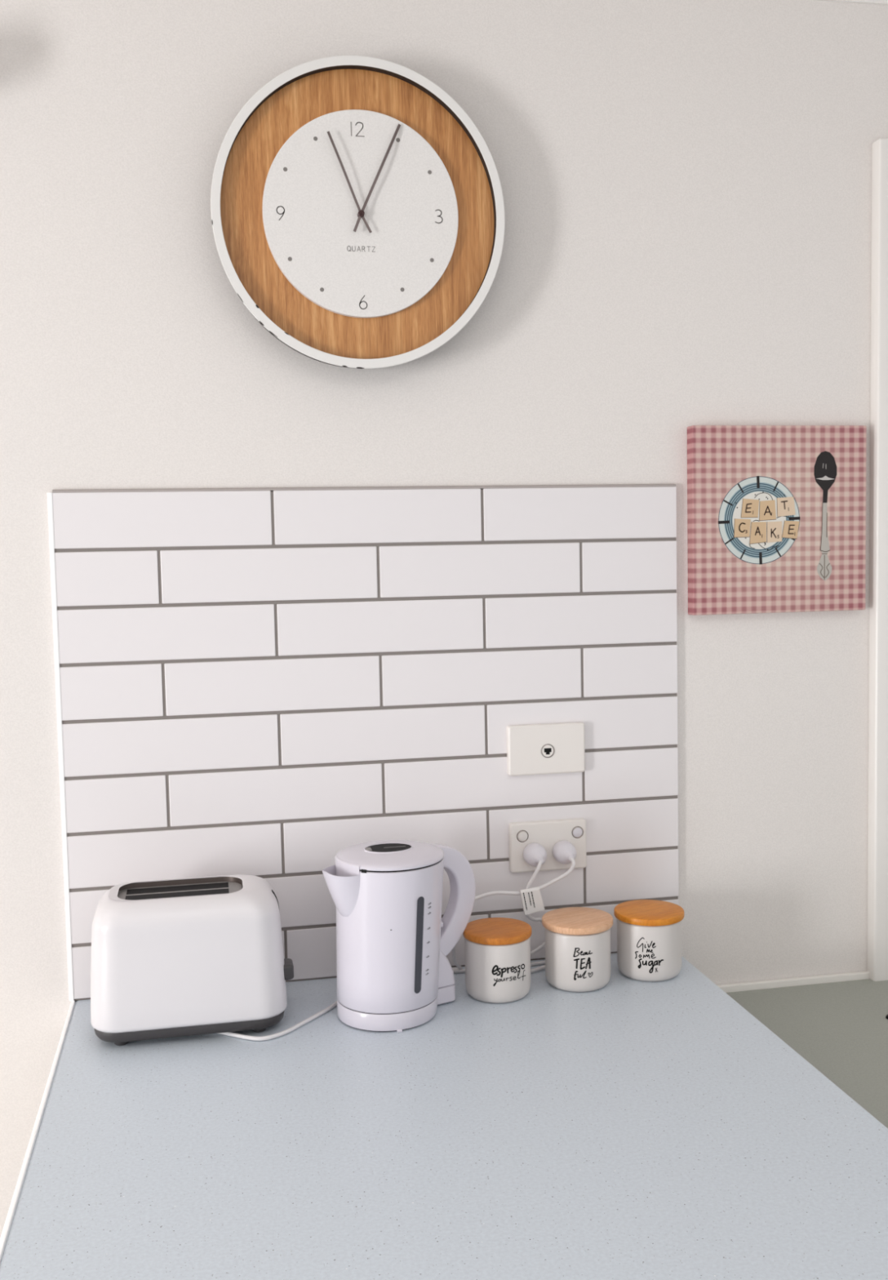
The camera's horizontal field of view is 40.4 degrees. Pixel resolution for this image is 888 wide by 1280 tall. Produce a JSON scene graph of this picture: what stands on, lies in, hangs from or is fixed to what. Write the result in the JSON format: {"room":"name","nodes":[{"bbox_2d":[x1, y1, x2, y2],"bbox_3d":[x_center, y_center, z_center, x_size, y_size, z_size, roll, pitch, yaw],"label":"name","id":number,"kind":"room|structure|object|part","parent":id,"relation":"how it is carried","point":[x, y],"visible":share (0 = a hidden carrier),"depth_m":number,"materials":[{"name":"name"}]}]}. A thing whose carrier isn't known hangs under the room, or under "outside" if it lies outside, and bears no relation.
{"room":"kitchen","nodes":[
{"label":"kitchen","id":0,"kind":"room"},
{"bbox_2d":[0,0,887,1237],"bbox_3d":[-1.038,0.225,1.653,5.800,2.400,0.111,-2,4,-11],"label":"wall","id":1,"kind":"structure","parent":0,"point":[686,184],"depth_m":1.77,"materials":[{"name":"paint"}]},
{"bbox_2d":[210,55,505,368],"bbox_3d":[-0.119,-0.592,1.691,0.409,0.424,0.060,-2,4,-11],"label":"wall clock","id":2,"kind":"object","parent":1,"relation":"attached to","point":[357,208],"visible":1,"depth_m":1.67,"materials":[{"name":"white"}]},
{"bbox_2d":[47,484,679,1001],"bbox_3d":[-0.090,0.137,1.773,0.917,0.721,0.009,-2,4,-11],"label":"tile backsplash","id":3,"kind":"structure","parent":1,"relation":"attached to","point":[262,682],"depth_m":1.76,"materials":[{"name":"white tile"}]},
{"bbox_3d":[-0.536,0.154,1.686,0.007,0.716,0.009,-2,4,-11],"label":"edge trim","id":4,"kind":"part","parent":3,"relation":"part of","materials":[{"name":"white"}]},
{"bbox_2d":[506,721,585,776],"bbox_3d":[0.154,0.164,1.813,0.120,0.076,0.012,-2,4,-11],"label":"socket","id":5,"kind":"object","parent":3,"relation":"attached to","point":[545,748],"visible":1,"depth_m":1.81,"materials":[{"name":"white plastic"}]},
{"bbox_2d":[508,817,586,872],"bbox_3d":[0.158,0.311,1.823,0.120,0.076,0.014,-2,4,-11],"label":"power outlet","id":6,"kind":"object","parent":3,"relation":"attached to","point":[547,833],"visible":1,"depth_m":1.82,"materials":[{"name":"white plastic"}]},
{"bbox_2d":[516,830,528,842],"bbox_3d":[0.118,0.295,1.810,0.018,0.018,0.001,-2,4,-11],"label":"switch","id":7,"kind":"object","parent":6,"relation":"attached to","point":[522,836],"depth_m":1.81,"materials":[{"name":"white plastic"}]},
{"bbox_2d":[571,826,583,838],"bbox_3d":[0.202,0.291,1.827,0.018,0.018,0.001,-2,4,-11],"label":"switch","id":8,"kind":"object","parent":6,"relation":"attached to","point":[577,832],"depth_m":1.83,"materials":[{"name":"white plastic"}]},
{"bbox_2d":[687,425,866,615],"bbox_3d":[0.516,-0.186,1.864,0.288,0.286,0.024,-2,4,-11],"label":"print","id":9,"kind":"object","parent":1,"relation":"attached to","point":[776,514],"visible":1,"depth_m":1.85,"materials":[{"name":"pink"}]},
{"bbox_3d":[0.483,-0.183,1.846,0.133,0.133,0.001,-2,4,-11],"label":"printed plate","id":10,"kind":"part","parent":9,"relation":"part of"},
{"bbox_2d":[814,0,887,5],"bbox_3d":[-1.046,-0.940,1.488,5.800,0.052,0.050,-2,4,-11],"label":"trim","id":11,"kind":"structure","parent":1,"relation":"attached to","point":[882,2],"depth_m":1.84,"materials":[{"name":"paint"}]},
{"bbox_2d":[866,137,887,981],"bbox_3d":[1.096,0.285,2.012,0.840,2.143,0.025,-2,4,-11],"label":"trim","id":12,"kind":"structure","parent":1,"relation":"attached to","point":[877,813],"depth_m":1.90,"materials":[{"name":"white"}]},
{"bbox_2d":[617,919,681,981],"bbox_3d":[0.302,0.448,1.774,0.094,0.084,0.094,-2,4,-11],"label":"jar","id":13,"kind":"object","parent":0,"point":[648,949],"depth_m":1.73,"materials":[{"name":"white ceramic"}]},
{"bbox_2d":[717,970,887,1128],"bbox_3d":[0.924,0.971,1.675,0.994,0.832,0.708,-2,4,-11],"label":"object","id":14,"kind":"structure","parent":0,"point":[837,1023],"depth_m":1.78,"materials":[{"name":"grey laminate"}]},
{"bbox_3d":[-0.662,1.574,-0.023,5.800,0.060,3.720,-2,4,-11],"label":"floor","id":15,"kind":"structure","parent":0,"visible":0},
{"bbox_3d":[0.035,1.004,1.270,0.855,0.860,1.158,-2,4,-11],"label":"base cabinet","id":16,"kind":"object","parent":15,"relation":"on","visible":0},
{"bbox_2d":[0,952,887,1279],"bbox_3d":[0.029,0.556,1.223,0.906,0.040,1.189,-2,4,-11],"label":"countertop","id":17,"kind":"structure","parent":16,"relation":"on","point":[627,1128],"depth_m":1.25,"materials":[{"name":"laminate"}]},
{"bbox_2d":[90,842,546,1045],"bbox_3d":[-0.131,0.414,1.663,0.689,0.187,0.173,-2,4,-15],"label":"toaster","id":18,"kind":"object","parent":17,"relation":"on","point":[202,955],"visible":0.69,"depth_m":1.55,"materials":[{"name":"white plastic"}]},
{"bbox_3d":[-0.354,0.339,1.604,0.169,0.003,0.086,-2,4,-11],"label":"slot plate","id":19,"kind":"part","parent":18,"relation":"part of","materials":[{"name":"grey metal"}]},
{"bbox_3d":[-0.210,0.439,1.607,0.018,0.021,0.032,-2,4,-11],"label":"lever","id":20,"kind":"part","parent":18,"relation":"part of","materials":[{"name":"grey plastic"}]},
{"bbox_3d":[-0.071,0.419,1.702,0.556,0.168,0.095,-4,5,-32],"label":"power cord","id":21,"kind":"part","parent":18,"relation":"part of","materials":[{"name":"white plastic"}]},
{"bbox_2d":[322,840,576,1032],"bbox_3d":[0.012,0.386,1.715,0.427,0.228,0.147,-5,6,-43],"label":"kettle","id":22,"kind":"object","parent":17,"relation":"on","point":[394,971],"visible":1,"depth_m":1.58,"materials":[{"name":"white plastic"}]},
{"bbox_3d":[-0.141,0.334,1.586,0.035,0.065,0.066,-4,5,-34],"label":"spout","id":23,"kind":"part","parent":22,"relation":"part of","materials":[{"name":"white plastic"}]},
{"bbox_3d":[-0.073,0.287,1.629,0.147,0.013,0.147,-2,4,-11],"label":"lid","id":24,"kind":"part","parent":22,"relation":"part of","materials":[{"name":"white plastic"}]},
{"bbox_3d":[-0.033,0.399,1.578,0.021,0.135,0.004,-4,5,-37],"label":"gauge frame","id":25,"kind":"part","parent":22,"relation":"part of","materials":[{"name":"white plastic"}]},
{"bbox_3d":[0.007,0.363,1.683,0.076,0.162,0.029,-4,5,-31],"label":"handle","id":26,"kind":"part","parent":22,"relation":"part of","materials":[{"name":"white plastic"}]},
{"bbox_3d":[0.072,0.410,1.780,0.241,0.168,0.070,-3,4,-21],"label":"power cord","id":27,"kind":"part","parent":22,"relation":"part of","materials":[{"name":"white plastic"}]},
{"bbox_2d":[523,891,535,910],"bbox_3d":[0.125,0.384,1.775,0.018,0.027,0.001,-2,4,-11],"label":"print","id":28,"kind":"object","parent":22,"relation":"attached to","point":[531,891],"depth_m":1.78},
{"bbox_2d":[462,917,532,1003],"bbox_3d":[0.076,0.453,1.702,0.097,0.095,0.097,-2,4,-11],"label":"canister","id":29,"kind":"object","parent":17,"relation":"on","point":[497,950],"visible":0.99,"depth_m":1.67,"materials":[{"name":"white ceramic"}]},
{"bbox_3d":[0.075,0.410,1.699,0.097,0.010,0.097,-4,5,-31],"label":"lid","id":30,"kind":"part","parent":29,"relation":"part of","materials":[{"name":"brown wood"}]},
{"bbox_2d":[542,906,613,991],"bbox_3d":[0.193,0.447,1.738,0.102,0.097,0.102,-2,4,-11],"label":"canister","id":31,"kind":"object","parent":17,"relation":"on","point":[578,939],"visible":1,"depth_m":1.70,"materials":[{"name":"white ceramic"}]},
{"bbox_3d":[0.192,0.404,1.735,0.102,0.010,0.102,-4,5,-31],"label":"lid","id":32,"kind":"part","parent":31,"relation":"part of","materials":[{"name":"brown wood"}]},
{"bbox_2d":[613,899,684,981],"bbox_3d":[0.302,0.443,1.774,0.102,0.095,0.102,-2,4,-11],"label":"canister","id":33,"kind":"object","parent":17,"relation":"on","point":[649,931],"visible":1,"depth_m":1.74,"materials":[{"name":"white ceramic"}]},
{"bbox_3d":[0.301,0.400,1.771,0.102,0.010,0.102,-4,5,-31],"label":"lid","id":34,"kind":"part","parent":33,"relation":"part of","materials":[{"name":"brown wood"}]}
]}

